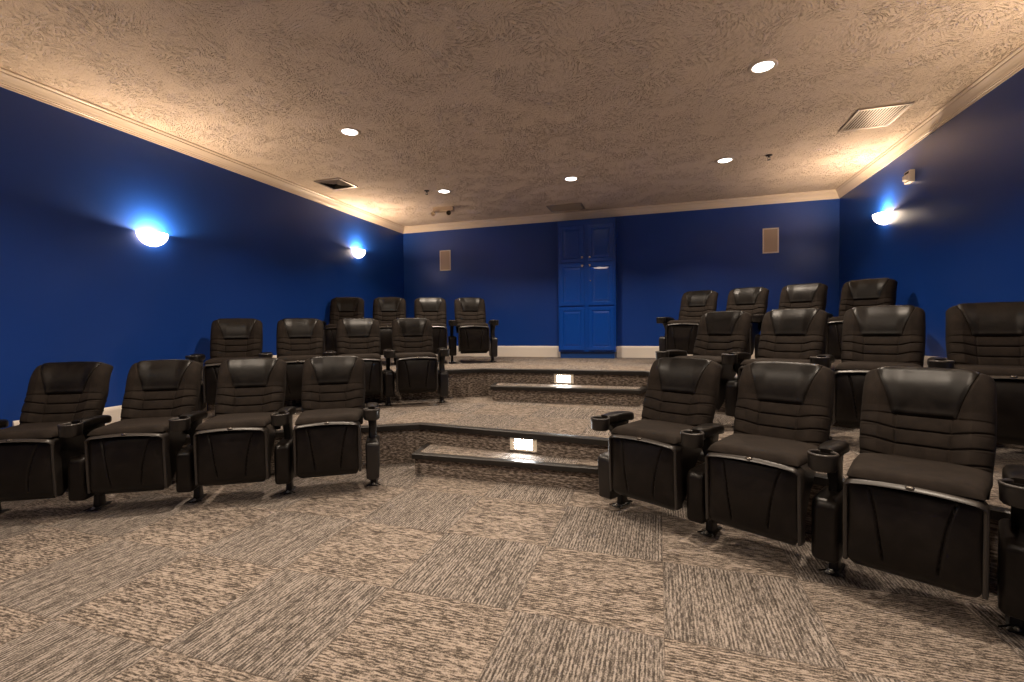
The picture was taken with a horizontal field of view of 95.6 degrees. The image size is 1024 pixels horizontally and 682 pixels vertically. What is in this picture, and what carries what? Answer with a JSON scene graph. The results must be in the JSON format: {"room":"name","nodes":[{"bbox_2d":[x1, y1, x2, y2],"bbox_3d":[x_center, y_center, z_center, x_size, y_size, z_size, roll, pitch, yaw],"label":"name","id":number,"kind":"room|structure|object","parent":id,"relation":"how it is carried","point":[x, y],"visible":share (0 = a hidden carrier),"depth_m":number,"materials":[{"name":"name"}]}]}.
{"room":"auditorium","nodes":[
{"label":"auditorium","id":0,"kind":"room"},
{"bbox_2d":[0,87,403,428],"bbox_3d":[-3.686,-0.439,3.918,0.100,3.146,10.675,0,2,18],"label":"wall","id":1,"kind":"structure","parent":0,"point":[78,282],"depth_m":4.33,"materials":[{"name":"blue paint"}]},
{"bbox_2d":[13,403,206,425],"bbox_3d":[-3.520,0.677,4.243,0.016,0.192,1.562,0,2,18],"label":"baseboard","id":2,"kind":"structure","parent":1,"relation":"attached to","point":[114,412],"depth_m":4.13,"materials":[{"name":"beige paint"}]},
{"bbox_2d":[136,230,167,245],"bbox_3d":[-3.403,-0.972,4.440,0.126,0.122,0.272,0,2,18],"label":"wall sconce","id":3,"kind":"object","parent":1,"relation":"attached to","point":[151,238],"visible":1,"depth_m":4.39,"materials":[{"name":"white glass"}]},
{"bbox_2d":[352,249,364,257],"bbox_3d":[-2.442,-1.403,7.486,0.126,0.122,0.272,0,2,18],"label":"wall sconce","id":4,"kind":"object","parent":1,"relation":"attached to","point":[358,253],"visible":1,"depth_m":7.42,"materials":[{"name":"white glass"}]},
{"bbox_2d":[0,43,1023,233],"bbox_3d":[-0.249,-1.960,2.787,7.141,0.116,10.475,0,2,18],"label":"trim","id":5,"kind":"structure","parent":1,"relation":"attached to","point":[1012,63],"depth_m":5.10,"materials":[{"name":"beige paint"}]},
{"bbox_2d":[0,462,1023,681],"bbox_3d":[-0.216,1.186,2.871,7.341,0.120,10.675,0,2,18],"label":"floor","id":6,"kind":"structure","parent":0,"point":[410,576],"depth_m":2.07,"materials":[{"name":"carpet"}]},
{"bbox_2d":[0,361,112,513],"bbox_3d":[-3.158,0.653,3.165,0.730,0.991,0.688,-1,2,-12],"label":"seat","id":7,"kind":"object","parent":6,"relation":"on","point":[42,456],"visible":1,"depth_m":3.05,"materials":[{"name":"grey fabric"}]},
{"bbox_2d":[0,421,71,439],"bbox_3d":[-3.138,0.589,3.067,0.464,0.055,0.410,-1,2,-12],"label":"seat cushion","id":8,"kind":"object","parent":7,"relation":"on","point":[26,430],"depth_m":2.94,"materials":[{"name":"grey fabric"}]},
{"bbox_2d":[84,359,207,502],"bbox_3d":[-2.507,0.642,3.308,0.612,0.991,0.712,-1,2,-13],"label":"seat","id":9,"kind":"object","parent":6,"relation":"on","point":[143,450],"visible":1,"depth_m":3.12,"materials":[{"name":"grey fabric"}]},
{"bbox_2d":[87,416,174,435],"bbox_3d":[-2.545,0.580,3.198,0.464,0.055,0.410,-1,2,-13],"label":"seat cushion","id":10,"kind":"object","parent":9,"relation":"on","point":[127,425],"depth_m":3.05,"materials":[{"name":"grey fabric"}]},
{"bbox_2d":[193,357,295,494],"bbox_3d":[-1.919,0.632,3.451,0.612,0.991,0.712,-1,2,-14],"label":"seat","id":11,"kind":"object","parent":6,"relation":"on","point":[233,446],"visible":1,"depth_m":3.27,"materials":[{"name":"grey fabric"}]},
{"bbox_2d":[195,412,274,430],"bbox_3d":[-1.955,0.570,3.340,0.464,0.055,0.410,-1,2,-14],"label":"seat cushion","id":12,"kind":"object","parent":11,"relation":"on","point":[222,421],"depth_m":3.19,"materials":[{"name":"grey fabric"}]},
{"bbox_2d":[293,356,380,485],"bbox_3d":[-1.334,0.622,3.605,0.614,0.991,0.721,-1,2,-15],"label":"seat","id":13,"kind":"object","parent":6,"relation":"on","point":[327,431],"visible":1,"depth_m":3.43,"materials":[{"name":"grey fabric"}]},
{"bbox_2d":[295,408,362,424],"bbox_3d":[-1.367,0.559,3.494,0.464,0.055,0.410,-1,2,-15],"label":"seat cushion","id":14,"kind":"object","parent":13,"relation":"on","point":[309,416],"depth_m":3.35,"materials":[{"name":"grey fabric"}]},
{"bbox_2d":[411,443,598,491],"bbox_3d":[0.080,1.010,3.734,1.902,0.178,0.353,0,2,18],"label":"carpeted step","id":15,"kind":"structure","parent":6,"relation":"on","point":[430,459],"depth_m":3.63,"materials":[{"name":"carpet"}]},
{"bbox_2d":[590,358,721,510],"bbox_3d":[0.936,0.614,2.993,0.721,0.991,0.614,-2,2,-44],"label":"seat","id":16,"kind":"object","parent":6,"relation":"on","point":[646,460],"visible":0.98,"depth_m":2.88,"materials":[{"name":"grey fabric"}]},
{"bbox_2d":[610,419,694,443],"bbox_3d":[0.907,0.552,2.881,0.410,0.055,0.464,-2,2,-44],"label":"seat cushion","id":17,"kind":"object","parent":16,"relation":"on","point":[655,431],"depth_m":2.81,"materials":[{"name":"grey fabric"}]},
{"bbox_2d":[680,361,834,545],"bbox_3d":[1.355,0.622,2.557,0.712,0.991,0.612,-2,2,-44],"label":"seat","id":18,"kind":"object","parent":6,"relation":"on","point":[757,479],"visible":0.97,"depth_m":2.45,"materials":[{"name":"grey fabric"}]},
{"bbox_2d":[708,433,817,466],"bbox_3d":[1.327,0.559,2.444,0.410,0.055,0.464,-2,2,-44],"label":"seat cushion","id":19,"kind":"object","parent":18,"relation":"on","point":[776,449],"depth_m":2.37,"materials":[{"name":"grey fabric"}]},
{"bbox_2d":[807,367,996,599],"bbox_3d":[1.776,0.629,2.121,0.712,0.991,0.612,-2,2,-44],"label":"seat","id":20,"kind":"object","parent":6,"relation":"on","point":[912,504],"visible":1,"depth_m":2.01,"materials":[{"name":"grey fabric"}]},
{"bbox_2d":[846,453,992,500],"bbox_3d":[1.747,0.566,2.008,0.410,0.055,0.464,-2,2,-44],"label":"seat cushion","id":21,"kind":"object","parent":20,"relation":"on","point":[945,476],"depth_m":1.94,"materials":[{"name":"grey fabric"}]},
{"bbox_2d":[997,464,1023,635],"bbox_3d":[2.241,0.637,1.643,0.688,0.991,0.730,-2,2,-44],"label":"seat","id":22,"kind":"object","parent":6,"relation":"on","point":[1010,571],"visible":1,"depth_m":1.71,"materials":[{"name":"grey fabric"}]},
{"bbox_2d":[0,0,1023,226],"bbox_3d":[-0.250,-2.068,2.784,7.341,0.100,10.675,0,2,18],"label":"ceiling","id":23,"kind":"structure","parent":0,"point":[493,104],"depth_m":3.66,"materials":[{"name":"beige paint"}]},
{"bbox_2d":[314,178,357,189],"bbox_3d":[-2.330,-2.077,6.156,0.395,0.016,0.390,0,2,18],"label":"ceiling vent","id":24,"kind":"object","parent":23,"relation":"in","point":[335,183],"visible":1,"depth_m":6.14,"materials":[{"name":"white metal"}]},
{"bbox_2d":[339,127,359,135],"bbox_3d":[-1.588,-2.046,4.546,0.200,0.009,0.200,0,2,18],"label":"recessed light","id":25,"kind":"object","parent":23,"relation":"in","point":[347,131],"visible":1,"depth_m":4.53,"materials":[{"name":"beige paint"}]},
{"bbox_2d":[431,206,454,215],"bbox_3d":[-1.108,-2.062,7.412,0.371,0.138,0.118,0,2,14],"label":"emergency light","id":26,"kind":"object","parent":23,"relation":"attached to","point":[448,209],"visible":1,"depth_m":7.38,"materials":[{"name":"beige plastic"}]},
{"bbox_2d":[437,189,450,193],"bbox_3d":[-0.956,-2.105,6.534,0.200,0.009,0.200,0,2,18],"label":"recessed light","id":27,"kind":"object","parent":23,"relation":"in","point":[444,191],"visible":1,"depth_m":6.53,"materials":[{"name":"beige paint"}]},
{"bbox_2d":[546,203,584,211],"bbox_3d":[0.864,-2.148,7.463,0.560,0.011,0.370,0,2,18],"label":"ceiling vent","id":28,"kind":"object","parent":23,"relation":"in","point":[573,206],"visible":1,"depth_m":7.45,"materials":[{"name":"beige metal"}]},
{"bbox_2d":[563,176,578,180],"bbox_3d":[0.768,-2.110,6.045,0.200,0.009,0.200,0,2,18],"label":"recessed light","id":29,"kind":"object","parent":23,"relation":"in","point":[569,178],"visible":1,"depth_m":6.03,"materials":[{"name":"beige paint"}]},
{"bbox_2d":[716,157,733,163],"bbox_3d":[2.492,-2.112,5.431,0.200,0.009,0.200,0,2,18],"label":"recessed light","id":30,"kind":"object","parent":23,"relation":"in","point":[725,159],"visible":1,"depth_m":5.43,"materials":[{"name":"beige paint"}]},
{"bbox_2d":[748,59,777,73],"bbox_3d":[1.879,-2.053,3.476,0.200,0.009,0.200,0,2,18],"label":"recessed light","id":31,"kind":"object","parent":23,"relation":"in","point":[765,65],"visible":1,"depth_m":3.47,"materials":[{"name":"beige paint"}]},
{"bbox_2d":[838,102,914,131],"bbox_3d":[3.396,-2.092,4.357,0.420,0.011,0.490,0,2,18],"label":"ceiling vent","id":32,"kind":"object","parent":23,"relation":"in","point":[882,116],"visible":1,"depth_m":4.33,"materials":[{"name":"beige metal"}]},
{"bbox_2d":[67,396,1023,584],"bbox_3d":[0.488,0.882,5.105,7.176,0.354,5.775,0,2,18],"label":"raised platform","id":33,"kind":"structure","parent":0,"point":[564,430],"depth_m":4.10,"materials":[{"name":"carpet"}]},
{"bbox_2d":[185,318,272,410],"bbox_3d":[-2.835,0.256,4.750,0.730,0.991,0.688,-1,2,-23],"label":"seat","id":34,"kind":"object","parent":33,"relation":"on","point":[230,338],"visible":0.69,"depth_m":4.83,"materials":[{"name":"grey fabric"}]},
{"bbox_2d":[204,357,257,364],"bbox_3d":[-2.797,0.192,4.657,0.464,0.055,0.410,-1,2,-23],"label":"seat cushion","id":35,"kind":"object","parent":34,"relation":"on","point":[213,360],"depth_m":4.45,"materials":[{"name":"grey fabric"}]},
{"bbox_2d":[276,318,335,399],"bbox_3d":[-2.218,0.243,5.002,0.612,0.991,0.712,-1,2,-21],"label":"seat","id":36,"kind":"object","parent":33,"relation":"on","point":[298,340],"visible":0.7,"depth_m":5.07,"materials":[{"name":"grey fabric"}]},
{"bbox_2d":[277,355,320,360],"bbox_3d":[-2.239,0.180,4.888,0.464,0.055,0.410,-1,2,-21],"label":"seat cushion","id":37,"kind":"object","parent":36,"relation":"on","point":[283,357],"depth_m":4.72,"materials":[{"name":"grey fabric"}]},
{"bbox_2d":[336,318,394,405],"bbox_3d":[-1.648,0.231,5.212,0.612,0.991,0.712,-1,2,-19],"label":"seat","id":38,"kind":"object","parent":33,"relation":"on","point":[359,337],"visible":0.86,"depth_m":5.24,"materials":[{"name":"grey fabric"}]},
{"bbox_2d":[339,353,380,358],"bbox_3d":[-1.673,0.169,5.099,0.464,0.055,0.410,-1,2,-19],"label":"seat cushion","id":39,"kind":"object","parent":38,"relation":"on","point":[362,355],"depth_m":4.97,"materials":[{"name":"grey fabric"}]},
{"bbox_2d":[392,318,449,402],"bbox_3d":[-1.072,0.220,5.402,0.614,0.991,0.721,-1,2,-17],"label":"seat","id":40,"kind":"object","parent":33,"relation":"on","point":[417,371],"visible":0.98,"depth_m":5.24,"materials":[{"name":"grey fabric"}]},
{"bbox_2d":[394,352,436,357],"bbox_3d":[-1.101,0.158,5.290,0.464,0.055,0.410,-1,2,-17],"label":"seat cushion","id":41,"kind":"object","parent":40,"relation":"on","point":[397,354],"depth_m":5.12,"materials":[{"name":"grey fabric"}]},
{"bbox_2d":[510,437,536,451],"bbox_3d":[0.093,0.836,3.799,0.236,0.128,0.013,0,2,23],"label":"step light","id":42,"kind":"object","parent":33,"relation":"attached to","point":[520,444],"visible":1,"depth_m":3.80,"materials":[{"name":"beige plastic"}]},
{"bbox_2d":[490,382,646,405],"bbox_3d":[0.613,0.610,5.389,1.843,0.178,0.351,0,2,18],"label":"carpeted step","id":43,"kind":"structure","parent":33,"relation":"on","point":[520,392],"depth_m":5.24,"materials":[{"name":"carpet"}]},
{"bbox_2d":[655,311,752,409],"bbox_3d":[1.745,0.222,4.221,0.721,0.991,0.614,-2,2,-37],"label":"seat","id":44,"kind":"object","parent":33,"relation":"on","point":[719,332],"visible":0.59,"depth_m":4.20,"materials":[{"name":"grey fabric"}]},
{"bbox_2d":[673,355,721,363],"bbox_3d":[1.703,0.160,4.113,0.410,0.055,0.464,-2,2,-37],"label":"seat cushion","id":45,"kind":"object","parent":44,"relation":"on","point":[716,358],"depth_m":4.02,"materials":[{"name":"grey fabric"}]},
{"bbox_2d":[721,308,828,426],"bbox_3d":[2.124,0.231,3.753,0.712,0.991,0.612,-2,2,-42],"label":"seat","id":46,"kind":"object","parent":33,"relation":"on","point":[797,334],"visible":0.62,"depth_m":3.77,"materials":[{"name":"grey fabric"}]},
{"bbox_2d":[740,358,809,364],"bbox_3d":[2.092,0.168,3.641,0.410,0.055,0.464,-2,2,-42],"label":"seat cushion","id":47,"kind":"object","parent":46,"relation":"on","point":[803,360],"depth_m":3.62,"materials":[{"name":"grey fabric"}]},
{"bbox_2d":[810,305,925,440],"bbox_3d":[2.543,0.238,3.319,0.612,0.991,0.712,1,2,43],"label":"seat","id":48,"kind":"object","parent":33,"relation":"on","point":[873,337],"visible":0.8,"depth_m":3.30,"materials":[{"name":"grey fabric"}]},
{"bbox_2d":[835,361,921,369],"bbox_3d":[2.520,0.175,3.205,0.464,0.055,0.410,1,2,43],"label":"seat cushion","id":49,"kind":"object","parent":48,"relation":"on","point":[844,365],"depth_m":3.15,"materials":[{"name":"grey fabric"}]},
{"bbox_2d":[927,301,1023,445],"bbox_3d":[3.046,0.244,2.887,0.730,0.991,0.688,1,2,38],"label":"seat","id":50,"kind":"object","parent":33,"relation":"on","point":[987,338],"visible":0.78,"depth_m":2.97,"materials":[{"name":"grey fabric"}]},
{"bbox_2d":[954,365,1023,375],"bbox_3d":[2.985,0.181,2.808,0.464,0.055,0.410,1,2,38],"label":"seat cushion","id":51,"kind":"object","parent":50,"relation":"on","point":[990,370],"depth_m":2.72,"materials":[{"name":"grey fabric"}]},
{"bbox_2d":[208,356,1023,449],"bbox_3d":[0.733,0.509,5.882,7.178,0.353,4.124,0,2,18],"label":"raised platform","id":52,"kind":"structure","parent":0,"point":[470,376],"depth_m":5.77,"materials":[{"name":"carpet"}]},
{"bbox_2d":[322,297,363,355],"bbox_3d":[-2.390,-0.149,6.646,0.730,0.991,0.688,-1,2,-10],"label":"seat","id":53,"kind":"object","parent":52,"relation":"on","point":[340,307],"visible":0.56,"depth_m":6.77,"materials":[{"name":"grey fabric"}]},
{"bbox_2d":[325,324,336,327],"bbox_3d":[-2.373,-0.213,6.547,0.464,0.055,0.410,-1,2,-10],"label":"seat cushion","id":54,"kind":"object","parent":53,"relation":"on","point":[328,325],"depth_m":6.33,"materials":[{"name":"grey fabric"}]},
{"bbox_2d":[373,297,405,354],"bbox_3d":[-1.734,-0.159,6.765,0.612,0.991,0.712,-1,2,-11],"label":"seat","id":55,"kind":"object","parent":52,"relation":"on","point":[386,310],"visible":0.59,"depth_m":6.88,"materials":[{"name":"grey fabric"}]},
{"bbox_2d":[379,323,391,326],"bbox_3d":[-1.777,-0.222,6.656,0.464,0.055,0.410,-1,2,-11],"label":"seat cushion","id":56,"kind":"object","parent":55,"relation":"on","point":[380,324],"depth_m":6.46,"materials":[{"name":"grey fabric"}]},
{"bbox_2d":[414,297,456,362],"bbox_3d":[-1.139,-0.169,6.878,0.612,0.991,0.712,-1,2,-11],"label":"seat","id":57,"kind":"object","parent":52,"relation":"on","point":[433,309],"visible":0.7,"depth_m":6.96,"materials":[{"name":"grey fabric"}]},
{"bbox_2d":[431,323,446,326],"bbox_3d":[-1.181,-0.231,6.770,0.464,0.055,0.410,-1,2,-11],"label":"seat cushion","id":58,"kind":"object","parent":57,"relation":"on","point":[433,324],"depth_m":6.60,"materials":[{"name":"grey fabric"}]},
{"bbox_2d":[454,297,498,361],"bbox_3d":[-0.545,-0.178,6.995,0.614,0.991,0.721,-1,2,-11],"label":"seat","id":59,"kind":"object","parent":52,"relation":"on","point":[474,334],"visible":0.98,"depth_m":6.80,"materials":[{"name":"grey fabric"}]},
{"bbox_2d":[456,323,488,326],"bbox_3d":[-0.586,-0.240,6.887,0.464,0.055,0.410,-1,2,-11],"label":"seat cushion","id":60,"kind":"object","parent":59,"relation":"on","point":[458,324],"depth_m":6.69,"materials":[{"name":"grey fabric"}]},
{"bbox_2d":[554,374,573,383],"bbox_3d":[0.618,0.443,5.549,0.236,0.128,0.013,0,2,18],"label":"step light","id":61,"kind":"object","parent":52,"relation":"attached to","point":[558,378],"visible":1,"depth_m":5.55,"materials":[{"name":"beige plastic"}]},
{"bbox_2d":[558,217,616,357],"bbox_3d":[1.245,-0.846,7.663,0.930,2.253,0.341,0,2,18],"label":"storage cabinet","id":62,"kind":"object","parent":52,"relation":"on","point":[587,249],"visible":1,"depth_m":7.55,"materials":[{"name":"blue paint"}]},
{"bbox_2d":[656,290,717,354],"bbox_3d":[2.345,-0.187,6.200,0.614,0.991,0.721,1,2,43],"label":"seat","id":63,"kind":"object","parent":52,"relation":"on","point":[680,334],"visible":0.8,"depth_m":6.12,"materials":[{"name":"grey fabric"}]},
{"bbox_2d":[667,320,699,323],"bbox_3d":[2.322,-0.249,6.086,0.464,0.055,0.410,1,2,43],"label":"seat cushion","id":64,"kind":"object","parent":63,"relation":"on","point":[670,321],"depth_m":5.93,"materials":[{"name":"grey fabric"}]},
{"bbox_2d":[701,287,768,355],"bbox_3d":[2.780,-0.180,5.777,0.712,0.991,0.612,-2,2,-44],"label":"seat","id":65,"kind":"object","parent":52,"relation":"on","point":[752,300],"visible":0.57,"depth_m":5.76,"materials":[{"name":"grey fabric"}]},
{"bbox_2d":[752,283,827,358],"bbox_3d":[3.194,-0.173,5.333,0.712,0.991,0.612,-2,2,-41],"label":"seat","id":66,"kind":"object","parent":52,"relation":"on","point":[807,295],"visible":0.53,"depth_m":5.37,"materials":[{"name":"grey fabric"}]},
{"bbox_2d":[824,278,897,359],"bbox_3d":[3.627,-0.164,4.824,0.688,0.991,0.730,-2,2,-39],"label":"seat","id":67,"kind":"object","parent":52,"relation":"on","point":[877,291],"visible":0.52,"depth_m":4.84,"materials":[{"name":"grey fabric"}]},
{"bbox_2d":[828,316,843,321],"bbox_3d":[3.549,-0.227,4.760,0.410,0.055,0.464,-2,2,-39],"label":"seat cushion","id":68,"kind":"object","parent":67,"relation":"on","point":[839,318],"depth_m":4.74,"materials":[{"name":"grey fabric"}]},
{"bbox_2d":[403,198,839,357],"bbox_3d":[1.358,-0.597,7.867,7.141,3.146,0.100,0,2,18],"label":"wall","id":69,"kind":"structure","parent":0,"point":[662,257],"depth_m":7.55,"materials":[{"name":"blue paint"}]},
{"bbox_2d":[440,250,450,270],"bbox_3d":[-1.236,-1.491,8.598,0.218,0.374,0.017,0,2,18],"label":"wall speaker","id":70,"kind":"object","parent":69,"relation":"attached to","point":[445,255],"visible":1,"depth_m":8.59,"materials":[{"name":"beige paint"}]},
{"bbox_2d":[436,346,559,356],"bbox_3d":[-0.592,0.185,8.446,3.069,0.192,0.016,0,2,18],"label":"baseboard","id":71,"kind":"structure","parent":69,"relation":"attached to","point":[503,351],"depth_m":8.19,"materials":[{"name":"beige paint"}]},
{"bbox_2d":[617,346,835,359],"bbox_3d":[3.246,0.177,7.233,3.162,0.192,0.016,0,2,18],"label":"baseboard","id":72,"kind":"structure","parent":69,"relation":"attached to","point":[622,351],"depth_m":7.60,"materials":[{"name":"beige paint"}]},
{"bbox_2d":[762,228,778,253],"bbox_3d":[3.888,-1.509,6.979,0.218,0.374,0.017,0,2,18],"label":"wall speaker","id":73,"kind":"object","parent":69,"relation":"attached to","point":[770,236],"visible":1,"depth_m":6.98,"materials":[{"name":"beige paint"}]},
{"bbox_2d":[839,68,1023,357],"bbox_3d":[3.219,-0.453,1.737,0.100,3.146,10.675,0,2,18],"label":"wall","id":74,"kind":"structure","parent":0,"point":[953,235],"depth_m":4.16,"materials":[{"name":"blue paint"}]},
{"bbox_2d":[872,211,891,224],"bbox_3d":[4.241,-1.401,5.354,0.126,0.122,0.272,0,2,18],"label":"wall sconce","id":75,"kind":"object","parent":74,"relation":"attached to","point":[882,218],"visible":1,"depth_m":5.28,"materials":[{"name":"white glass"}]},
{"bbox_2d":[902,169,914,184],"bbox_3d":[4.093,-1.696,4.804,0.077,0.120,0.124,0,2,18],"label":"fire alarm","id":76,"kind":"object","parent":74,"relation":"attached to","point":[909,176],"visible":1,"depth_m":4.77,"materials":[{"name":"beige plastic"}]},
{"bbox_2d":[923,356,933,366],"bbox_3d":[4.145,0.231,4.857,0.016,0.192,3.976,0,2,18],"label":"baseboard","id":77,"kind":"structure","parent":74,"relation":"attached to","point":[925,357],"depth_m":4.53,"materials":[{"name":"beige paint"}]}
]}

